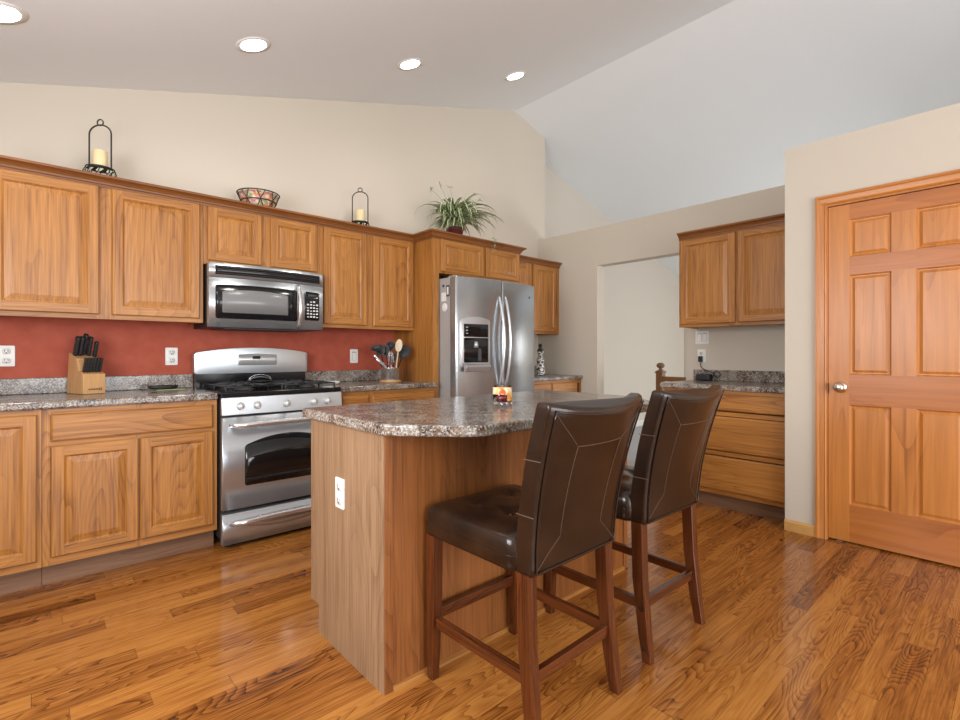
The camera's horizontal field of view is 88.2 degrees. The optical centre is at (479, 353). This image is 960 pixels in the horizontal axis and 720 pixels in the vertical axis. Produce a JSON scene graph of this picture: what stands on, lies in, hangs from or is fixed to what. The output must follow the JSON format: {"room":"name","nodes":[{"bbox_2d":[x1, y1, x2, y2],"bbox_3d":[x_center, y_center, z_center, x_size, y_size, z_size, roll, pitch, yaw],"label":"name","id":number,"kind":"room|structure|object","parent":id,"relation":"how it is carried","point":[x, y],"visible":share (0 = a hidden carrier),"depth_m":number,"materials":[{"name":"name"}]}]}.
{"room":"kitchen","nodes":[
{"label":"kitchen","id":0,"kind":"room"},
{"bbox_2d":[0,82,544,387],"bbox_3d":[-1.338,-0.761,3.980,5.533,3.810,0.120,0,0,-42],"label":"wall","id":1,"kind":"structure","parent":0,"point":[315,155],"depth_m":3.72,"materials":[{"name":"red paint"}]},
{"bbox_2d":[0,346,14,365],"bbox_3d":[-2.619,0.014,2.740,0.070,0.115,0.009,0,0,-42],"label":"power outlet","id":2,"kind":"object","parent":1,"relation":"attached to","point":[7,353],"visible":1,"depth_m":2.74,"materials":[{"name":"white plastic"}]},
{"bbox_2d":[2,348,10,353],"bbox_3d":[-2.618,-0.012,2.738,0.034,0.032,0.004,0,0,-42],"label":"socket","id":3,"kind":"object","parent":2,"relation":"attached to","point":[4,350],"depth_m":2.74,"materials":[{"name":"white plastic"}]},
{"bbox_2d":[2,358,10,363],"bbox_3d":[-2.618,0.040,2.738,0.034,0.032,0.004,0,0,-42],"label":"socket","id":4,"kind":"object","parent":2,"relation":"attached to","point":[4,360],"depth_m":2.74,"materials":[{"name":"white plastic"}]},
{"bbox_2d":[0,374,192,394],"bbox_3d":[-2.602,0.184,2.748,1.786,0.091,0.020,0,0,-42],"label":"backsplash","id":5,"kind":"structure","parent":1,"relation":"attached to","point":[12,386],"depth_m":3.03,"materials":[{"name":"stone"}]},
{"bbox_2d":[0,168,202,324],"bbox_3d":[-2.206,-0.586,2.895,0.986,0.785,0.329,0,0,-42],"label":"upper cabinet","id":6,"kind":"object","parent":1,"relation":"attached to","point":[69,249],"visible":0.97,"depth_m":2.75,"materials":[{"name":"brown wood"}]},
{"bbox_2d":[82,119,116,176],"bbox_3d":[-2.169,-1.167,2.830,0.162,0.345,0.166,0,0,0],"label":"candle lantern","id":7,"kind":"object","parent":6,"relation":"on","point":[96,168],"visible":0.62,"depth_m":2.83,"materials":[{"name":"metal"}]},
{"bbox_2d":[93,149,107,166],"bbox_3d":[-2.169,-1.105,2.830,0.070,0.101,0.070,0,0,-42],"label":"pillar candle","id":8,"kind":"object","parent":7,"relation":"on","point":[100,157],"visible":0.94,"depth_m":2.80,"materials":[{"name":"beige wax"}]},
{"bbox_2d":[165,348,177,364],"bbox_3d":[-2.033,0.019,3.267,0.070,0.115,0.009,0,0,-42],"label":"power outlet","id":9,"kind":"object","parent":1,"relation":"attached to","point":[171,354],"visible":1,"depth_m":3.26,"materials":[{"name":"white plastic"}]},
{"bbox_2d":[203,205,319,273],"bbox_3d":[-1.554,-0.772,3.481,0.762,0.412,0.329,0,0,-42],"label":"upper cabinet","id":10,"kind":"object","parent":1,"relation":"attached to","point":[229,236],"visible":0.73,"depth_m":3.33,"materials":[{"name":"brown wood"}]},
{"bbox_2d":[236,187,279,206],"bbox_3d":[-1.535,-1.048,3.434,0.280,0.111,0.280,0,0,-42],"label":"wire basket","id":11,"kind":"object","parent":10,"relation":"on","point":[260,197],"visible":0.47,"depth_m":3.34,"materials":[{"name":"metal"}]},
{"bbox_2d":[194,262,322,331],"bbox_3d":[-1.497,-0.362,3.412,0.737,0.406,0.506,0,0,-42],"label":"microwave oven","id":12,"kind":"object","parent":10,"relation":"attached to","point":[236,297],"visible":1,"depth_m":3.23,"materials":[{"name":"metal"}]},
{"bbox_2d":[305,369,380,381],"bbox_3d":[-1.066,0.184,4.129,0.828,0.091,0.020,0,0,-42],"label":"backsplash","id":13,"kind":"structure","parent":1,"relation":"attached to","point":[338,375],"depth_m":4.07,"materials":[{"name":"stone"}]},
{"bbox_2d":[350,349,357,362],"bbox_3d":[-1.054,0.022,4.148,0.070,0.115,0.008,0,0,-42],"label":"light switch","id":14,"kind":"object","parent":1,"relation":"attached to","point":[353,352],"visible":1,"depth_m":4.14,"materials":[{"name":"white plastic"}]},
{"bbox_2d":[320,226,413,331],"bbox_3d":[-0.962,-0.586,4.014,0.828,0.785,0.329,0,0,-42],"label":"upper cabinet","id":15,"kind":"object","parent":1,"relation":"attached to","point":[368,280],"visible":0.81,"depth_m":3.86,"materials":[{"name":"brown wood"}]},
{"bbox_2d":[352,188,369,225],"bbox_3d":[-0.967,-1.167,3.999,0.162,0.345,0.166,0,0,0],"label":"candle lantern","id":16,"kind":"object","parent":15,"relation":"on","point":[354,221],"visible":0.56,"depth_m":4.00,"materials":[{"name":"metal"}]},
{"bbox_2d":[356,209,364,220],"bbox_3d":[-0.967,-1.105,3.999,0.070,0.101,0.070,0,0,-42],"label":"pillar candle","id":17,"kind":"object","parent":16,"relation":"on","point":[360,213],"visible":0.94,"depth_m":3.97,"materials":[{"name":"beige wax"}]},
{"bbox_2d":[520,262,558,334],"bbox_3d":[0.439,-0.593,5.273,0.901,0.770,0.329,0,0,-42],"label":"upper cabinet","id":18,"kind":"object","parent":1,"relation":"attached to","point":[544,279],"visible":0.43,"depth_m":5.28,"materials":[{"name":"brown wood"}]},
{"bbox_2d":[0,426,959,719],"bbox_3d":[2.578,1.169,2.742,9.700,0.050,7.630,0,0,-42],"label":"floor","id":19,"kind":"structure","parent":0,"point":[797,626],"depth_m":1.94,"materials":[{"name":"brown wood"}]},
{"bbox_2d":[0,410,41,594],"bbox_3d":[-2.461,0.707,2.464,0.416,0.874,0.627,0,0,-42],"label":"base cabinet","id":20,"kind":"object","parent":19,"relation":"on","point":[20,431],"visible":0.81,"depth_m":2.33,"materials":[{"name":"brown wood"}]},
{"bbox_2d":[42,400,216,584],"bbox_3d":[-2.020,0.707,2.860,0.766,0.874,0.627,0,0,-42],"label":"base cabinet","id":21,"kind":"object","parent":19,"relation":"on","point":[123,485],"visible":0.88,"depth_m":2.60,"materials":[{"name":"brown wood"}]},
{"bbox_2d":[0,374,217,411],"bbox_3d":[-2.395,0.203,2.518,1.786,0.129,0.639,0,0,-42],"label":"countertop","id":22,"kind":"structure","parent":21,"relation":"on","point":[16,394],"depth_m":2.78,"materials":[{"name":"stone"}]},
{"bbox_2d":[67,353,104,393],"bbox_3d":[-2.271,0.113,2.856,0.192,0.231,0.110,0,0,28],"label":"knife block","id":23,"kind":"object","parent":22,"relation":"on","point":[78,382],"visible":0.91,"depth_m":2.81,"materials":[{"name":"brown wood"}]},
{"bbox_2d":[72,336,80,355],"bbox_3d":[-2.297,-0.042,2.821,0.062,0.114,0.019,0,0,28],"label":"kitchen knife","id":24,"kind":"object","parent":23,"relation":"on","point":[77,338],"visible":1,"depth_m":2.81,"materials":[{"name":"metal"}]},
{"bbox_2d":[78,336,84,355],"bbox_3d":[-2.287,-0.042,2.840,0.064,0.114,0.019,0,0,28],"label":"kitchen knife","id":25,"kind":"object","parent":23,"relation":"on","point":[81,345],"visible":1,"depth_m":2.83,"materials":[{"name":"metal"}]},
{"bbox_2d":[82,358,87,372],"bbox_3d":[-2.220,0.066,2.784,0.042,0.084,0.013,0,0,28],"label":"kitchen knife","id":26,"kind":"object","parent":23,"relation":"in","point":[85,359],"visible":1,"depth_m":2.78,"materials":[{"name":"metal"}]},
{"bbox_2d":[82,333,88,354],"bbox_3d":[-2.284,-0.052,2.862,0.069,0.127,0.019,0,0,28],"label":"kitchen knife","id":27,"kind":"object","parent":23,"relation":"in","point":[85,335],"visible":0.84,"depth_m":2.85,"materials":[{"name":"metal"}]},
{"bbox_2d":[85,358,90,372],"bbox_3d":[-2.213,0.066,2.797,0.042,0.084,0.013,0,0,28],"label":"kitchen knife","id":28,"kind":"object","parent":23,"relation":"in","point":[89,359],"visible":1,"depth_m":2.79,"materials":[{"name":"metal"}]},
{"bbox_2d":[86,336,93,355],"bbox_3d":[-2.267,-0.042,2.878,0.064,0.114,0.019,0,0,28],"label":"kitchen knife","id":29,"kind":"object","parent":23,"relation":"on","point":[90,339],"visible":1,"depth_m":2.87,"materials":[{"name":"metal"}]},
{"bbox_2d":[89,358,93,371],"bbox_3d":[-2.206,0.066,2.811,0.042,0.084,0.013,0,0,28],"label":"kitchen knife","id":30,"kind":"object","parent":23,"relation":"in","point":[92,359],"visible":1,"depth_m":2.81,"materials":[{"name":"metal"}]},
{"bbox_2d":[92,358,96,371],"bbox_3d":[-2.198,0.066,2.825,0.042,0.084,0.013,0,0,28],"label":"kitchen knife","id":31,"kind":"object","parent":23,"relation":"in","point":[95,359],"visible":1,"depth_m":2.82,"materials":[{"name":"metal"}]},
{"bbox_2d":[92,341,98,356],"bbox_3d":[-2.240,-0.025,2.887,0.050,0.093,0.019,0,0,28],"label":"kitchen knife","id":32,"kind":"object","parent":23,"relation":"on","point":[96,343],"visible":1,"depth_m":2.88,"materials":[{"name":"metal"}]},
{"bbox_2d":[95,358,99,371],"bbox_3d":[-2.191,0.066,2.838,0.042,0.084,0.013,0,0,28],"label":"kitchen knife","id":33,"kind":"object","parent":23,"relation":"in","point":[98,359],"visible":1,"depth_m":2.83,"materials":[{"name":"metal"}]},
{"bbox_2d":[98,358,102,371],"bbox_3d":[-2.184,0.066,2.852,0.042,0.084,0.013,0,0,28],"label":"kitchen knife","id":34,"kind":"object","parent":23,"relation":"in","point":[101,359],"visible":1,"depth_m":2.85,"materials":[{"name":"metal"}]},
{"bbox_2d":[156,388,186,390],"bbox_3d":[-1.938,0.226,3.112,0.170,0.004,0.100,0,0,-38],"label":"mat","id":35,"kind":"object","parent":22,"relation":"on","point":[174,388],"visible":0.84,"depth_m":3.09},
{"bbox_2d":[148,385,177,389],"bbox_3d":[-1.981,0.211,3.100,0.100,0.022,0.170,0,0,38],"label":"shallow dish","id":36,"kind":"object","parent":35,"relation":"on","point":[155,387],"visible":1,"depth_m":3.07,"materials":[{"name":"black ceramic"}]},
{"bbox_2d":[192,348,341,546],"bbox_3d":[-1.413,0.551,3.319,0.766,1.185,0.702,0,0,-42],"label":"gas range","id":37,"kind":"object","parent":19,"relation":"on","point":[264,435],"visible":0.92,"depth_m":3.07,"materials":[{"name":"metal"}]},
{"bbox_2d":[247,374,272,381],"bbox_3d":[-1.493,0.164,3.365,0.160,0.046,0.160,0,0,-42],"label":"lid","id":38,"kind":"object","parent":37,"relation":"on","point":[259,378],"visible":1,"depth_m":3.32,"materials":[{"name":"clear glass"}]},
{"bbox_2d":[197,383,340,397],"bbox_3d":[-1.409,0.242,3.325,0.748,0.029,0.570,0,0,-42],"label":"cooktop","id":39,"kind":"object","parent":37,"relation":"in","point":[306,390],"depth_m":3.14,"materials":[{"name":"black metal"}]},
{"bbox_2d":[341,391,369,404],"bbox_3d":[-1.079,0.707,3.706,0.238,0.874,0.627,0,0,-42],"label":"base cabinet","id":40,"kind":"object","parent":19,"relation":"on","point":[361,397],"visible":0.1,"depth_m":3.48,"materials":[{"name":"brown wood"}]},
{"bbox_2d":[370,387,434,402],"bbox_3d":[-0.772,0.707,3.983,0.586,0.874,0.627,0,0,-42],"label":"base cabinet","id":41,"kind":"object","parent":19,"relation":"on","point":[377,396],"visible":0.2,"depth_m":3.73,"materials":[{"name":"brown wood"}]},
{"bbox_2d":[305,369,436,392],"bbox_3d":[-0.859,0.203,3.899,0.828,0.129,0.639,0,0,-42],"label":"countertop","id":42,"kind":"structure","parent":41,"relation":"on","point":[350,380],"depth_m":3.92,"materials":[{"name":"stone"}]},
{"bbox_2d":[323,381,339,384],"bbox_3d":[-1.106,0.217,3.659,0.150,0.022,0.100,0,0,-42],"label":"spoon rest","id":43,"kind":"object","parent":42,"relation":"on","point":[336,382],"visible":0.39,"depth_m":3.65,"materials":[{"name":"white ceramic"}]},
{"bbox_2d":[380,380,400,382],"bbox_3d":[-0.715,0.222,3.957,0.170,0.014,0.170,0,0,-42],"label":"wooden coaster","id":44,"kind":"object","parent":42,"relation":"on","point":[380,380],"visible":0.72,"depth_m":3.88,"materials":[{"name":"brown wood"}]},
{"bbox_2d":[381,367,399,380],"bbox_3d":[-0.715,0.164,3.957,0.148,0.101,0.148,0,0,-42],"label":"utensil crock","id":45,"kind":"object","parent":44,"relation":"on","point":[387,374],"visible":0.91,"depth_m":3.90,"materials":[{"name":"metal"}]},
{"bbox_2d":[371,345,382,367],"bbox_3d":[-0.802,0.069,3.924,0.122,0.277,0.034,0,0,-20],"label":"slotted spoon","id":46,"kind":"object","parent":45,"relation":"in","point":[374,348],"visible":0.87,"depth_m":3.91,"materials":[{"name":"black plastic"}]},
{"bbox_2d":[373,354,386,367],"bbox_3d":[-0.751,0.093,3.884,0.199,0.174,0.024,0,0,-44],"label":"tongs","id":47,"kind":"object","parent":45,"relation":"in","point":[378,360],"visible":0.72,"depth_m":3.85,"materials":[{"name":"metal"}]},
{"bbox_2d":[377,344,384,367],"bbox_3d":[-0.788,0.067,3.963,0.087,0.280,0.014,0,0,-3],"label":"spatula","id":48,"kind":"object","parent":45,"relation":"in","point":[381,351],"visible":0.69,"depth_m":3.96,"materials":[{"name":"black plastic"}]},
{"bbox_2d":[384,345,389,367],"bbox_3d":[-0.750,0.067,4.001,0.058,0.280,0.030,0,0,31],"label":"serving fork","id":49,"kind":"object","parent":45,"relation":"in","point":[387,349],"visible":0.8,"depth_m":4.00,"materials":[{"name":"black plastic"}]},
{"bbox_2d":[386,341,394,363],"bbox_3d":[-0.727,0.053,4.026,0.062,0.308,0.052,0,0,38],"label":"ladle","id":50,"kind":"object","parent":45,"relation":"in","point":[391,344],"visible":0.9,"depth_m":4.01,"materials":[{"name":"black plastic"}]},
{"bbox_2d":[388,352,393,367],"bbox_3d":[-0.705,0.096,3.914,0.057,0.224,0.055,0,0,-42],"label":"wire whisk","id":51,"kind":"object","parent":45,"relation":"in","point":[392,361],"visible":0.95,"depth_m":3.91,"materials":[{"name":"metal"}]},
{"bbox_2d":[392,353,396,367],"bbox_3d":[-0.696,0.101,3.983,0.053,0.212,0.029,0,0,-42],"label":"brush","id":52,"kind":"object","parent":45,"relation":"in","point":[394,355],"visible":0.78,"depth_m":3.99,"materials":[{"name":"silver metal"}]},
{"bbox_2d":[395,339,401,367],"bbox_3d":[-0.665,0.046,3.984,0.080,0.323,0.045,0,0,-42],"label":"wooden spoon","id":53,"kind":"object","parent":45,"relation":"in","point":[398,346],"visible":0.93,"depth_m":3.99,"materials":[{"name":"beige wood"}]},
{"bbox_2d":[398,345,410,366],"bbox_3d":[-0.649,0.069,4.043,0.160,0.281,0.077,0,0,-42],"label":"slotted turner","id":54,"kind":"object","parent":45,"relation":"in","point":[405,351],"visible":0.74,"depth_m":4.06,"materials":[{"name":"black plastic"}]},
{"bbox_2d":[394,238,519,397],"bbox_3d":[-0.187,0.083,4.534,1.015,2.122,0.592,0,0,-42],"label":"tall cabinet","id":55,"kind":"object","parent":19,"relation":"on","point":[435,259],"visible":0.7,"depth_m":4.13,"materials":[{"name":"brown wood"}]},
{"bbox_2d":[0,155,561,268],"bbox_3d":[-0.699,-0.962,3.847,4.500,0.060,0.308,0,0,-42],"label":"crown molding","id":56,"kind":"structure","parent":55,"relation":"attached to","point":[6,162],"depth_m":3.22,"materials":[{"name":"brown wood"}]},
{"bbox_2d":[415,182,500,251],"bbox_3d":[-0.154,-1.186,4.456,0.896,0.619,0.648,0,0,-42],"label":"spider plant","id":57,"kind":"object","parent":55,"relation":"on","point":[455,217],"visible":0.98,"depth_m":4.37,"materials":[{"name":"green plant"}]},
{"bbox_2d":[311,419,626,694],"bbox_3d":[0.035,0.707,2.376,1.493,0.875,0.613,0,0,-42],"label":"kitchen island","id":58,"kind":"object","parent":19,"relation":"on","point":[368,557],"visible":0.49,"depth_m":1.82,"materials":[{"name":"wood"}]},
{"bbox_2d":[335,477,344,509],"bbox_3d":[-0.534,0.531,1.883,0.009,0.115,0.070,0,0,-42],"label":"power outlet","id":59,"kind":"object","parent":58,"relation":"attached to","point":[339,482],"visible":1,"depth_m":1.88,"materials":[{"name":"white plastic"}]},
{"bbox_2d":[302,390,648,436],"bbox_3d":[0.125,0.249,2.282,1.562,0.038,0.883,0,0,-42],"label":"island countertop","id":60,"kind":"structure","parent":58,"relation":"on","point":[473,415],"depth_m":1.87,"materials":[{"name":"stone"}]},
{"bbox_2d":[493,385,511,404],"bbox_3d":[0.101,0.187,2.243,0.087,0.083,0.087,0,0,-42],"label":"candle jar","id":61,"kind":"object","parent":60,"relation":"on","point":[502,394],"visible":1,"depth_m":2.21,"materials":[{"name":"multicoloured glass"}]},
{"bbox_2d":[439,275,533,397],"bbox_3d":[-0.057,0.262,4.408,0.922,1.764,0.877,0,0,-42],"label":"refrigerator","id":62,"kind":"object","parent":19,"relation":"on","point":[486,328],"visible":0.54,"depth_m":4.03,"materials":[{"name":"metal"}]},
{"bbox_2d":[441,292,445,301],"bbox_3d":[-0.293,-0.456,4.000,0.002,0.070,0.060,0,0,-42],"label":"paper note","id":63,"kind":"object","parent":62,"relation":"attached to","point":[443,295],"visible":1,"depth_m":4.00,"materials":[{"name":"white paper"}]},
{"bbox_2d":[442,303,446,311],"bbox_3d":[-0.286,-0.371,3.990,0.005,0.068,0.068,0,0,-42],"label":"round magnet","id":64,"kind":"object","parent":62,"relation":"attached to","point":[444,306],"visible":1,"depth_m":3.99,"materials":[{"name":"white plastic"}]},
{"bbox_2d":[446,285,449,296],"bbox_3d":[-0.257,-0.501,3.958,0.005,0.090,0.040,0,0,-42],"label":"magnet","id":65,"kind":"object","parent":62,"relation":"attached to","point":[447,286],"visible":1,"depth_m":3.96,"materials":[{"name":"white plastic"}]},
{"bbox_2d":[426,393,643,719],"bbox_3d":[0.180,0.638,1.682,0.480,1.012,0.636,0,0,-43],"label":"bar stool","id":66,"kind":"object","parent":19,"relation":"on","point":[564,509],"visible":1,"depth_m":1.52,"materials":[{"name":"brown leather"}]},
{"bbox_2d":[534,379,580,391],"bbox_3d":[0.539,0.707,5.162,0.901,0.874,0.627,0,0,-42],"label":"base cabinet","id":67,"kind":"object","parent":19,"relation":"on","point":[573,385],"visible":0.14,"depth_m":5.00,"materials":[{"name":"brown wood"}]},
{"bbox_2d":[534,366,582,381],"bbox_3d":[0.541,0.203,5.159,0.901,0.129,0.639,0,0,-42],"label":"countertop","id":68,"kind":"structure","parent":67,"relation":"on","point":[548,377],"depth_m":5.01,"materials":[{"name":"stone"}]},
{"bbox_2d":[536,344,544,375],"bbox_3d":[0.626,0.064,5.136,0.099,0.330,0.099,0,0,-42],"label":"decorative bottle","id":69,"kind":"object","parent":68,"relation":"on","point":[540,370],"visible":1,"depth_m":5.11,"materials":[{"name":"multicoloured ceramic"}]},
{"bbox_2d":[545,385,723,665],"bbox_3d":[0.654,0.638,2.116,0.480,1.012,0.636,0,0,-41],"label":"bar stool","id":70,"kind":"object","parent":19,"relation":"on","point":[662,482],"visible":0.88,"depth_m":1.89,"materials":[{"name":"brown leather"}]},
{"bbox_2d":[655,363,685,390],"bbox_3d":[2.275,0.620,4.753,0.088,1.048,1.244,0,0,-42],"label":"stair railing","id":71,"kind":"object","parent":19,"relation":"on","point":[660,374],"visible":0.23,"depth_m":5.14,"materials":[{"name":"brown wood"}]},
{"bbox_2d":[663,387,784,520],"bbox_3d":[1.964,0.707,3.803,0.602,0.874,0.881,0,0,-42],"label":"base cabinet","id":72,"kind":"object","parent":19,"relation":"on","point":[743,469],"visible":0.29,"depth_m":3.48,"materials":[{"name":"brown wood"}]},
{"bbox_2d":[660,369,784,393],"bbox_3d":[1.954,0.203,3.807,0.614,0.129,0.902,0,0,-42],"label":"countertop","id":73,"kind":"structure","parent":72,"relation":"on","point":[729,380],"depth_m":3.88,"materials":[{"name":"stone"}]},
{"bbox_2d":[696,356,719,380],"bbox_3d":[1.938,0.126,4.204,0.091,0.205,0.192,0,0,-42],"label":"power adapter","id":74,"kind":"object","parent":73,"relation":"on","point":[707,377],"visible":1,"depth_m":4.20,"materials":[{"name":"black plastic"}]},
{"bbox_2d":[0,0,959,277],"bbox_3d":[2.537,-1.977,2.787,9.900,1.577,7.750,0,0,-42],"label":"ceiling","id":75,"kind":"structure","parent":0,"point":[642,108],"depth_m":3.89,"materials":[{"name":"white paint"}]},
{"bbox_2d":[0,1,28,24],"bbox_3d":[-2.118,-1.500,2.184,0.197,0.057,0.190,0,0,43],"label":"ceiling light","id":76,"kind":"object","parent":75,"relation":"attached to","point":[8,16],"visible":1,"depth_m":2.21,"materials":[{"name":"white glass"}]},
{"bbox_2d":[235,37,270,52],"bbox_3d":[-1.329,-1.808,2.906,0.190,0.057,0.197,0,0,-37],"label":"ceiling light","id":77,"kind":"object","parent":75,"relation":"attached to","point":[253,45],"visible":1,"depth_m":2.90,"materials":[{"name":"white glass"}]},
{"bbox_2d":[397,58,422,69],"bbox_3d":[-0.514,-2.124,3.640,0.190,0.057,0.197,0,0,-37],"label":"ceiling light","id":78,"kind":"object","parent":75,"relation":"attached to","point":[413,64],"visible":1,"depth_m":3.63,"materials":[{"name":"white glass"}]},
{"bbox_2d":[504,71,525,80],"bbox_3d":[0.311,-2.438,4.355,0.190,0.057,0.197,0,0,-37],"label":"ceiling light","id":79,"kind":"object","parent":75,"relation":"attached to","point":[519,74],"visible":1,"depth_m":4.34,"materials":[{"name":"white glass"}]},
{"bbox_2d":[545,165,683,419],"bbox_3d":[2.000,-0.706,7.421,4.300,3.699,0.100,0,0,-42],"label":"wall","id":80,"kind":"structure","parent":0,"point":[642,330],"depth_m":7.66,"materials":[{"name":"paint"}]},
{"bbox_2d":[633,420,643,426],"bbox_3d":[2.091,1.099,7.426,4.160,0.090,0.014,0,0,-42],"label":"baseboard","id":81,"kind":"structure","parent":80,"relation":"attached to","point":[639,422],"depth_m":7.79,"materials":[{"name":"white plastic"}]},
{"bbox_2d":[538,185,784,393],"bbox_3d":[1.621,-0.079,4.729,0.120,2.445,2.724,0,0,-42],"label":"wall","id":82,"kind":"structure","parent":0,"point":[578,348],"depth_m":4.83,"materials":[{"name":"beige paint"}]},
{"bbox_2d":[697,349,705,362],"bbox_3d":[1.921,0.022,4.297,0.009,0.115,0.070,0,0,-42],"label":"power outlet","id":83,"kind":"object","parent":82,"relation":"attached to","point":[700,352],"visible":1,"depth_m":4.29,"materials":[{"name":"white plastic"}]},
{"bbox_2d":[695,331,708,343],"bbox_3d":[1.925,-0.139,4.293,0.008,0.115,0.116,0,0,-42],"label":"light switch","id":84,"kind":"object","parent":82,"relation":"attached to","point":[701,337],"visible":1,"depth_m":4.29,"materials":[{"name":"white plastic"}]},
{"bbox_2d":[679,223,784,328],"bbox_3d":[2.062,-0.596,3.892,0.337,0.765,0.881,0,0,-42],"label":"upper cabinet","id":85,"kind":"object","parent":82,"relation":"attached to","point":[737,277],"visible":0.7,"depth_m":3.78,"materials":[{"name":"brown wood"}]},
{"bbox_2d":[677,213,784,240],"bbox_3d":[1.934,-0.962,3.776,0.045,0.060,0.881,0,0,-42],"label":"crown molding","id":86,"kind":"structure","parent":85,"relation":"attached to","point":[779,218],"depth_m":3.78,"materials":[{"name":"brown wood"}]},
{"bbox_2d":[693,369,784,382],"bbox_3d":[2.175,0.184,4.006,0.020,0.091,0.902,0,0,-42],"label":"backsplash","id":87,"kind":"structure","parent":82,"relation":"attached to","point":[725,375],"depth_m":4.02,"materials":[{"name":"stone"}]},
{"bbox_2d":[684,328,685,376],"bbox_3d":[5.251,-0.060,7.097,0.100,2.409,4.730,0,0,-42],"label":"wall","id":88,"kind":"structure","parent":0,"point":[684,328],"depth_m":8.81,"materials":[{"name":"beige paint"}]},
{"bbox_2d":[785,103,959,524],"bbox_3d":[3.831,-0.089,1.879,0.950,2.467,4.470,0,0,-42],"label":"wall","id":89,"kind":"structure","parent":0,"point":[926,143],"depth_m":3.12,"materials":[{"name":"beige paint"}]},
{"bbox_2d":[784,519,814,536],"bbox_3d":[2.037,1.109,3.153,0.014,0.070,0.177,0,0,-42],"label":"baseboard","id":90,"kind":"structure","parent":89,"relation":"attached to","point":[789,525],"depth_m":3.15,"materials":[{"name":"brown wood"}]},
{"bbox_2d":[815,169,959,566],"bbox_3d":[2.396,0.087,2.800,0.172,2.113,0.837,0,0,-42],"label":"door","id":91,"kind":"structure","parent":89,"relation":"in","point":[887,256],"depth_m":2.83,"materials":[{"name":"brown wood"}]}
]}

